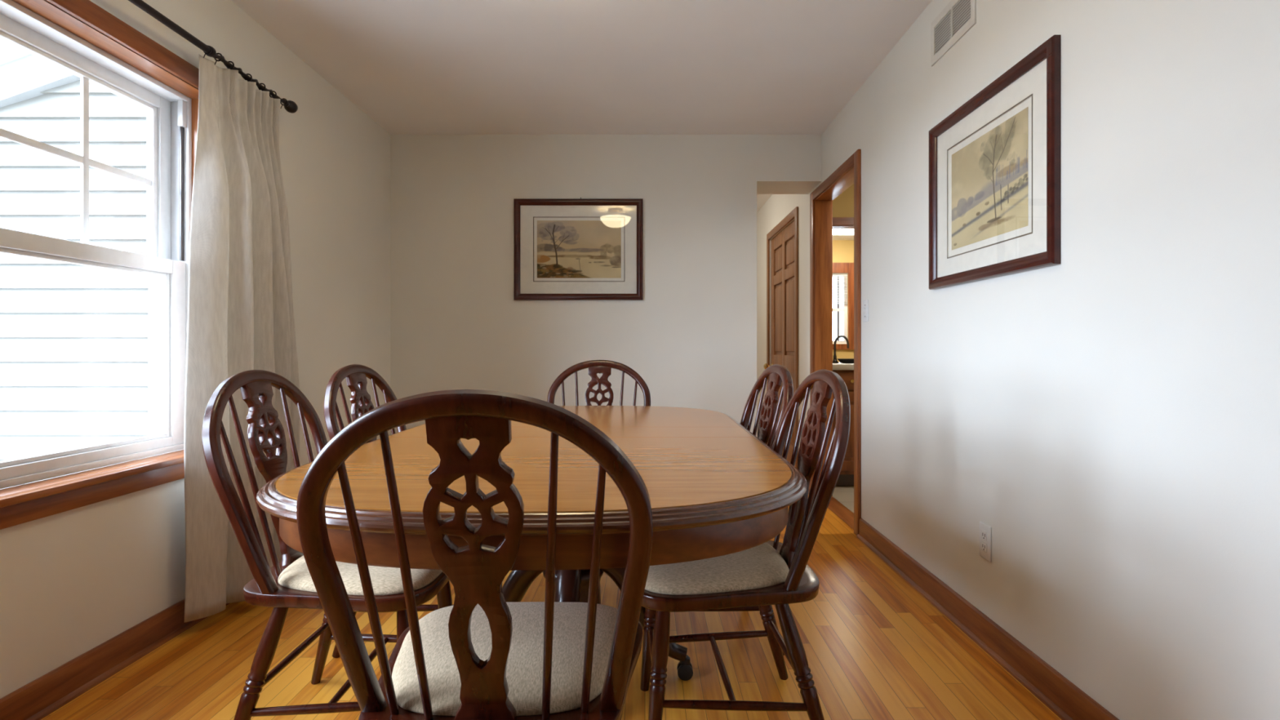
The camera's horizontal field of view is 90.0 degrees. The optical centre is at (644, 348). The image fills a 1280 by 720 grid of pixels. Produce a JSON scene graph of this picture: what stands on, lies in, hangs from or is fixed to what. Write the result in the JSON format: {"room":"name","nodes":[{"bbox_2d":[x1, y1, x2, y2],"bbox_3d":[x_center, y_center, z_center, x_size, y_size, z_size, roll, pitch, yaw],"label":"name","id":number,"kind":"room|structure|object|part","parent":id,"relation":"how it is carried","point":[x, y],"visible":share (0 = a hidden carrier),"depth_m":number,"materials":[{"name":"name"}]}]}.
{"room":"dining room","nodes":[
{"label":"dining room","id":0,"kind":"room"},
{"bbox_2d":[0,0,390,698],"bbox_3d":[-1.744,-0.201,1.200,0.115,2.440,11.600,0,0,0],"label":"wall","id":1,"kind":"structure","parent":0,"point":[72,581],"depth_m":2.67,"materials":[{"name":"white paint"}]},
{"bbox_2d":[0,0,199,529],"bbox_3d":[-1.790,-0.289,1.380,0.279,1.519,2.420,0,0,0],"label":"window","id":2,"kind":"structure","parent":1,"relation":"in","point":[172,117],"depth_m":2.17,"materials":[{"name":"white plastic"}]},
{"bbox_3d":[-1.864,-0.634,1.978,0.048,0.648,1.014,0,0,0],"label":"sash","id":3,"kind":"part","parent":2,"relation":"part of","materials":[{"name":"white plastic"}]},
{"bbox_3d":[-1.808,0.015,1.978,0.049,0.700,1.014,0,0,0],"label":"sash","id":4,"kind":"part","parent":2,"relation":"part of","materials":[{"name":"white plastic"}]},
{"bbox_3d":[-1.677,-1.014,1.380,0.019,0.070,2.386,0,0,0],"label":"casing","id":5,"kind":"part","parent":2,"relation":"part of","materials":[{"name":"red wood"}]},
{"bbox_2d":[0,598,229,719],"bbox_3d":[-1.674,0.968,-0.178,0.026,0.104,8.844,0,0,0],"label":"baseboard","id":6,"kind":"structure","parent":1,"relation":"attached to","point":[39,698],"depth_m":1.94,"materials":[{"name":"red wood"}]},
{"bbox_2d":[128,0,297,113],"bbox_3d":[-1.630,-1.077,1.380,0.114,0.087,3.078,0,0,0],"label":"curtain rod","id":7,"kind":"object","parent":1,"relation":"attached to","point":[291,107],"visible":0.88,"depth_m":2.28,"materials":[{"name":"black metal"}]},
{"bbox_2d":[183,44,299,622],"bbox_3d":[-1.571,-0.073,2.591,0.150,2.074,0.676,0,0,0],"label":"window curtain","id":8,"kind":"object","parent":7,"relation":"hanging from","point":[241,311],"visible":0.86,"depth_m":2.43,"materials":[{"name":"beige fabric"}]},
{"bbox_2d":[40,485,1061,719],"bbox_3d":[1.399,1.069,1.875,6.402,0.100,12.950,0,0,0],"label":"floor","id":9,"kind":"structure","parent":0,"point":[876,648],"depth_m":2.06,"materials":[{"name":"brown wood"}]},
{"bbox_2d":[201,369,452,719],"bbox_3d":[-0.795,0.540,1.734,0.559,0.966,0.520,0,0,-1],"label":"dining chair","id":10,"kind":"object","parent":9,"relation":"on","point":[282,586],"visible":0.52,"depth_m":1.56,"materials":[{"name":"brown wood"}]},
{"bbox_3d":[-0.939,0.811,1.537,0.160,0.424,0.042,0,0,-28],"label":"leg","id":11,"kind":"part","parent":10,"relation":"part of","materials":[{"name":"brown wood"}]},
{"bbox_3d":[-0.945,0.811,1.926,0.160,0.424,0.042,0,0,26],"label":"leg","id":12,"kind":"part","parent":10,"relation":"part of","materials":[{"name":"brown wood"}]},
{"bbox_3d":[-0.759,0.601,1.735,0.486,0.034,0.496,0,0,-1],"label":"seat","id":13,"kind":"part","parent":10,"relation":"part of","materials":[{"name":"beige fabric"}]},
{"bbox_2d":[277,555,442,595],"bbox_3d":[-0.733,0.560,1.735,0.410,0.046,0.454,0,0,-1],"label":"seat cushion","id":14,"kind":"object","parent":10,"relation":"on","point":[295,579],"depth_m":1.56,"materials":[{"name":"fabric"}]},
{"bbox_3d":[-0.584,0.811,1.574,0.073,0.419,0.042,0,0,39],"label":"leg","id":15,"kind":"part","parent":10,"relation":"part of","materials":[{"name":"brown wood"}]},
{"bbox_3d":[-0.589,0.811,1.902,0.073,0.419,0.042,0,0,-41],"label":"leg","id":16,"kind":"part","parent":10,"relation":"part of","materials":[{"name":"brown wood"}]},
{"bbox_2d":[324,364,453,657],"bbox_3d":[-0.804,0.540,2.333,0.559,0.966,0.520,0,0,3],"label":"dining chair","id":17,"kind":"object","parent":9,"relation":"on","point":[356,375],"visible":0.18,"depth_m":2.29,"materials":[{"name":"brown wood"}]},
{"bbox_3d":[-0.961,0.811,2.146,0.160,0.424,0.042,0,0,-24],"label":"leg","id":18,"kind":"part","parent":17,"relation":"part of","materials":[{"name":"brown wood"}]},
{"bbox_2d":[296,389,653,719],"bbox_3d":[-0.251,0.540,1.155,0.520,0.966,0.559,0,0,-1],"label":"dining chair","id":19,"kind":"object","parent":9,"relation":"on","point":[483,655],"visible":1,"depth_m":0.96,"materials":[{"name":"brown wood"}]},
{"bbox_3d":[-0.251,0.601,1.191,0.496,0.034,0.486,0,0,-1],"label":"seat","id":20,"kind":"part","parent":19,"relation":"part of","materials":[{"name":"beige fabric"}]},
{"bbox_2d":[391,601,617,715],"bbox_3d":[-0.251,0.560,1.217,0.454,0.046,0.410,0,0,-1],"label":"seat cushion","id":21,"kind":"object","parent":19,"relation":"on","point":[570,695],"depth_m":1.11,"materials":[{"name":"fabric"}]},
{"bbox_2d":[256,405,807,680],"bbox_3d":[-0.221,0.639,1.970,1.142,0.760,1.964,0,0,0],"label":"dining table","id":22,"kind":"object","parent":9,"relation":"on","point":[715,488],"visible":0.48,"depth_m":1.20,"materials":[{"name":"brown wood"}]},
{"bbox_2d":[546,360,650,406],"bbox_3d":[-0.231,0.540,3.014,0.520,0.966,0.559,0,0,0],"label":"dining chair","id":23,"kind":"object","parent":9,"relation":"on","point":[595,366],"visible":0.26,"depth_m":3.24,"materials":[{"name":"brown wood"}]},
{"bbox_2d":[696,364,793,655],"bbox_3d":[0.227,0.540,2.334,0.559,0.966,0.520,0,0,-5],"label":"dining chair","id":24,"kind":"object","parent":9,"relation":"on","point":[767,414],"visible":0.25,"depth_m":2.31,"materials":[{"name":"brown wood"}]},
{"bbox_2d":[640,368,850,719],"bbox_3d":[0.234,0.540,1.747,0.559,0.966,0.520,0,0,-3],"label":"dining chair","id":25,"kind":"object","parent":9,"relation":"on","point":[769,573],"visible":0.84,"depth_m":1.57,"materials":[{"name":"brown wood"}]},
{"bbox_3d":[0.018,0.811,1.901,0.073,0.419,0.042,0,0,37],"label":"leg","id":26,"kind":"part","parent":25,"relation":"part of","materials":[{"name":"brown wood"}]},
{"bbox_3d":[0.033,0.811,1.573,0.073,0.419,0.042,0,0,-43],"label":"leg","id":27,"kind":"part","parent":25,"relation":"part of","materials":[{"name":"brown wood"}]},
{"bbox_2d":[644,542,789,595],"bbox_3d":[0.172,0.560,1.744,0.410,0.046,0.454,0,0,-3],"label":"seat cushion","id":28,"kind":"object","parent":25,"relation":"on","point":[762,569],"depth_m":1.57,"materials":[{"name":"fabric"}]},
{"bbox_3d":[0.198,0.601,1.746,0.486,0.034,0.496,0,0,-3],"label":"seat","id":29,"kind":"part","parent":25,"relation":"part of","materials":[{"name":"beige fabric"}]},
{"bbox_3d":[0.371,0.811,1.948,0.160,0.424,0.042,0,0,-30],"label":"leg","id":30,"kind":"part","parent":25,"relation":"part of","materials":[{"name":"brown wood"}]},
{"bbox_3d":[0.390,0.811,1.560,0.160,0.424,0.042,0,0,25],"label":"leg","id":31,"kind":"part","parent":25,"relation":"part of","materials":[{"name":"brown wood"}]},
{"bbox_2d":[832,369,853,485],"bbox_3d":[1.900,0.587,4.941,1.200,0.865,0.617,0,0,0],"label":"base cabinet","id":32,"kind":"object","parent":9,"relation":"on","point":[846,477],"visible":0.08,"depth_m":4.66,"materials":[{"name":"brown wood"}]},
{"bbox_2d":[832,361,853,369],"bbox_3d":[1.905,0.134,5.044,1.230,0.042,0.812,0,0,0],"label":"countertop","id":33,"kind":"structure","parent":32,"relation":"on","point":[839,366],"depth_m":4.64,"materials":[{"name":"white stone"}]},
{"bbox_2d":[832,335,848,363],"bbox_3d":[1.530,0.003,4.998,0.136,0.218,0.101,0,0,0],"label":"kitchen faucet","id":34,"kind":"object","parent":33,"relation":"on","point":[834,360],"visible":0.97,"depth_m":5.01,"materials":[{"name":"black metal"}]},
{"bbox_2d":[832,353,838,363],"bbox_3d":[1.490,0.073,4.998,0.056,0.079,0.101,0,0,0],"label":"faucet","id":35,"kind":"object","parent":34,"relation":"on","point":[834,361],"depth_m":5.00,"materials":[{"name":"black metal"}]},
{"bbox_3d":[1.540,-0.022,5.015,0.117,0.168,0.027,0,0,0],"label":"spout","id":36,"kind":"part","parent":34,"relation":"part of","materials":[{"name":"black metal"}]},
{"bbox_2d":[836,358,853,363],"bbox_3d":[1.605,0.096,5.000,0.200,0.034,0.200,0,0,0],"label":"dish","id":37,"kind":"object","parent":33,"relation":"on","point":[841,360],"visible":0.67,"depth_m":4.94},
{"bbox_3d":[1.502,0.602,4.671,0.385,0.575,0.020,0,0,0],"label":"cabinet door","id":38,"kind":"part","parent":32,"relation":"part of","materials":[{"name":"brown wood"}]},
{"bbox_3d":[1.502,0.234,4.670,0.385,0.130,0.019,0,0,0],"label":"drawer","id":39,"kind":"part","parent":32,"relation":"part of","materials":[{"name":"brown wood"}]},
{"bbox_2d":[231,0,932,239],"bbox_3d":[1.399,-1.456,1.817,6.402,0.130,13.065,0,0,0],"label":"ceiling","id":40,"kind":"structure","parent":0,"point":[414,67],"depth_m":3.15,"materials":[{"name":"white paint"}]},
{"bbox_2d":[832,229,853,235],"bbox_3d":[2.300,-1.363,7.350,0.940,0.055,0.360,0,0,0],"label":"kitchen ceiling light","id":41,"kind":"object","parent":40,"relation":"attached to","point":[835,232],"visible":0.06,"depth_m":7.34,"materials":[{"name":"beige"}]},
{"bbox_2d":[390,134,821,436],"bbox_3d":[-0.258,-0.201,4.422,2.858,2.440,0.356,0,0,0],"label":"wall","id":42,"kind":"structure","parent":0,"point":[456,322],"depth_m":4.24,"materials":[{"name":"white paint"}]},
{"bbox_2d":[513,197,643,300],"bbox_3d":[-0.440,-0.662,4.230,0.853,0.679,0.027,0,0,0],"label":"framed picture","id":43,"kind":"object","parent":42,"relation":"attached to","point":[565,249],"visible":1,"depth_m":4.24,"materials":[{"name":"paper"}]},
{"bbox_2d":[832,240,853,361],"bbox_3d":[2.943,-0.201,8.275,3.314,2.440,0.150,0,0,0],"label":"wall","id":44,"kind":"structure","parent":0,"point":[842,250],"depth_m":8.20,"materials":[{"name":"paint"}]},
{"bbox_2d":[832,262,853,349],"bbox_3d":[2.310,-0.545,8.220,0.740,1.110,0.080,0,0,0],"label":"window","id":45,"kind":"structure","parent":44,"relation":"in","point":[839,269],"depth_m":8.18,"materials":[{"name":"red wood"}]},
{"bbox_3d":[2.310,-0.515,8.240,0.580,0.910,0.040,0,0,0],"label":"sash","id":46,"kind":"part","parent":45,"relation":"part of","materials":[{"name":"white plastic"}]},
{"bbox_2d":[832,272,847,303],"bbox_3d":[2.310,-0.773,8.207,0.572,0.394,0.024,0,0,0],"label":"blind","id":47,"kind":"object","parent":45,"relation":"attached to","point":[837,275],"depth_m":8.21,"materials":[{"name":"white plastic"}]},
{"bbox_2d":[832,183,853,217],"bbox_3d":[2.893,-0.201,5.340,3.214,2.440,0.120,0,0,0],"label":"wall partition","id":48,"kind":"structure","parent":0,"point":[843,204],"depth_m":5.28,"materials":[{"name":"paint"}]},
{"bbox_2d":[832,217,853,229],"bbox_3d":[1.900,-0.505,5.331,1.240,1.150,0.138,0,0,0],"label":"trim","id":49,"kind":"structure","parent":48,"relation":"attached to","point":[838,223],"depth_m":5.26,"materials":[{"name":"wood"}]},
{"bbox_3d":[1.900,-1.049,5.271,1.240,0.063,0.018,0,0,0],"label":"head casing","id":50,"kind":"part","parent":49,"relation":"part of","materials":[{"name":"red wood"}]},
{"bbox_2d":[756,0,1279,719],"bbox_3d":[1.228,-0.201,1.200,0.115,2.440,11.600,0,0,0],"label":"wall","id":51,"kind":"structure","parent":0,"point":[1110,411],"depth_m":1.62,"materials":[{"name":"white paint"}]},
{"bbox_2d":[764,206,798,468],"bbox_3d":[1.161,-0.033,5.476,0.119,2.104,1.193,0,0,0],"label":"door","id":52,"kind":"structure","parent":51,"relation":"in","point":[784,246],"depth_m":5.43,"materials":[{"name":"brown wood"}]},
{"bbox_3d":[1.162,-0.033,6.042,0.018,2.104,0.063,0,0,0],"label":"casing","id":53,"kind":"part","parent":52,"relation":"part of","materials":[{"name":"brown wood"}]},
{"bbox_3d":[1.143,0.165,5.940,0.081,0.060,0.060,0,0,0],"label":"knob","id":54,"kind":"part","parent":52,"relation":"part of","materials":[{"name":"gold metal"}]},
{"bbox_3d":[1.202,-0.788,5.707,0.028,0.241,0.361,0,0,0],"label":"panel","id":55,"kind":"part","parent":52,"relation":"part of","materials":[{"name":"brown wood"}]},
{"bbox_3d":[1.202,-0.263,5.707,0.028,0.641,0.361,0,0,0],"label":"panel","id":56,"kind":"part","parent":52,"relation":"part of","materials":[{"name":"brown wood"}]},
{"bbox_3d":[1.202,0.494,5.707,0.028,0.596,0.361,0,0,0],"label":"panel","id":57,"kind":"part","parent":52,"relation":"part of","materials":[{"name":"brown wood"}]},
{"bbox_3d":[1.162,-1.054,5.478,0.018,0.062,1.065,0,0,0],"label":"casing","id":58,"kind":"part","parent":52,"relation":"part of","materials":[{"name":"brown wood"}]},
{"bbox_3d":[1.202,-0.788,5.250,0.028,0.241,0.366,0,0,0],"label":"panel","id":59,"kind":"part","parent":52,"relation":"part of","materials":[{"name":"brown wood"}]},
{"bbox_3d":[1.202,-0.263,5.250,0.028,0.641,0.366,0,0,0],"label":"panel","id":60,"kind":"part","parent":52,"relation":"part of","materials":[{"name":"brown wood"}]},
{"bbox_3d":[1.202,0.494,5.250,0.028,0.596,0.366,0,0,0],"label":"panel","id":61,"kind":"part","parent":52,"relation":"part of","materials":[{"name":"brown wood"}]},
{"bbox_3d":[1.162,-0.033,4.912,0.018,2.104,0.065,0,0,0],"label":"casing","id":62,"kind":"part","parent":52,"relation":"part of","materials":[{"name":"brown wood"}]},
{"bbox_2d":[809,149,861,535],"bbox_3d":[1.222,-0.032,3.970,0.137,2.102,1.011,0,0,0],"label":"trim","id":63,"kind":"structure","parent":51,"relation":"attached to","point":[849,173],"depth_m":4.29,"materials":[{"name":"red wood"}]},
{"bbox_3d":[1.162,-0.032,4.441,0.018,2.102,0.071,0,0,0],"label":"casing","id":64,"kind":"part","parent":63,"relation":"part of","materials":[{"name":"red wood"}]},
{"bbox_3d":[1.162,-1.053,3.970,0.018,0.059,0.870,0,0,0],"label":"casing","id":65,"kind":"part","parent":63,"relation":"part of","materials":[{"name":"red wood"}]},
{"bbox_3d":[1.162,-0.032,3.500,0.018,2.102,0.070,0,0,0],"label":"casing","id":66,"kind":"part","parent":63,"relation":"part of","materials":[{"name":"red wood"}]},
{"bbox_2d":[862,299,868,321],"bbox_3d":[1.163,-0.201,3.387,0.016,0.115,0.070,0,0,0],"label":"light switch","id":67,"kind":"object","parent":51,"relation":"attached to","point":[865,303],"visible":1,"depth_m":3.38,"materials":[{"name":"white plastic"}]},
{"bbox_2d":[930,0,976,66],"bbox_3d":[1.168,-1.238,2.434,0.006,0.175,0.345,0,0,0],"label":"air vent","id":68,"kind":"object","parent":51,"relation":"in","point":[957,17],"visible":1,"depth_m":2.44,"materials":[{"name":"metal"}]},
{"bbox_2d":[979,521,991,561],"bbox_3d":[1.167,0.660,2.196,0.009,0.120,0.072,0,0,0],"label":"wall outlet","id":69,"kind":"object","parent":51,"relation":"attached to","point":[985,531],"visible":1,"depth_m":2.19,"materials":[{"name":"white plastic"}]},
{"bbox_2d":[981,530,986,541],"bbox_3d":[1.164,0.641,2.196,0.003,0.029,0.033,0,0,0],"label":"receptacle","id":70,"kind":"object","parent":69,"relation":"attached to","point":[984,533],"depth_m":2.19,"materials":[{"name":"white plastic"}]},
{"bbox_2d":[981,541,986,552],"bbox_3d":[1.164,0.680,2.196,0.003,0.029,0.033,0,0,0],"label":"receptacle","id":71,"kind":"object","parent":69,"relation":"attached to","point":[984,544],"depth_m":2.19,"materials":[{"name":"white plastic"}]},
{"bbox_2d":[856,517,1119,719],"bbox_3d":[1.158,0.968,-0.568,0.026,0.104,8.064,0,0,0],"label":"baseboard","id":72,"kind":"structure","parent":51,"relation":"attached to","point":[1064,699],"depth_m":2.12,"materials":[{"name":"red wood"}]},
{"bbox_2d":[928,35,1061,289],"bbox_3d":[1.157,-0.561,2.196,0.027,0.645,0.789,0,0,0],"label":"framed picture","id":73,"kind":"object","parent":51,"relation":"attached to","point":[995,161],"visible":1,"depth_m":2.10,"materials":[{"name":"brown wood"}]},
{"label":"outside","id":74,"kind":"structure","parent":0,"visible":0},
{"bbox_3d":[-5.000,1.445,0.000,70.000,0.150,80.000,0,0,0],"label":"ground","id":75,"kind":"structure","parent":74,"visible":0},
{"bbox_2d":[0,45,184,489],"bbox_3d":[-5.261,-0.905,6.220,6.878,4.549,3.160,0,0,0],"label":"house wing","id":76,"kind":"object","parent":75,"relation":"on","point":[74,338],"visible":0.09,"depth_m":4.77,"materials":[{"name":"white plastic"}]}
]}

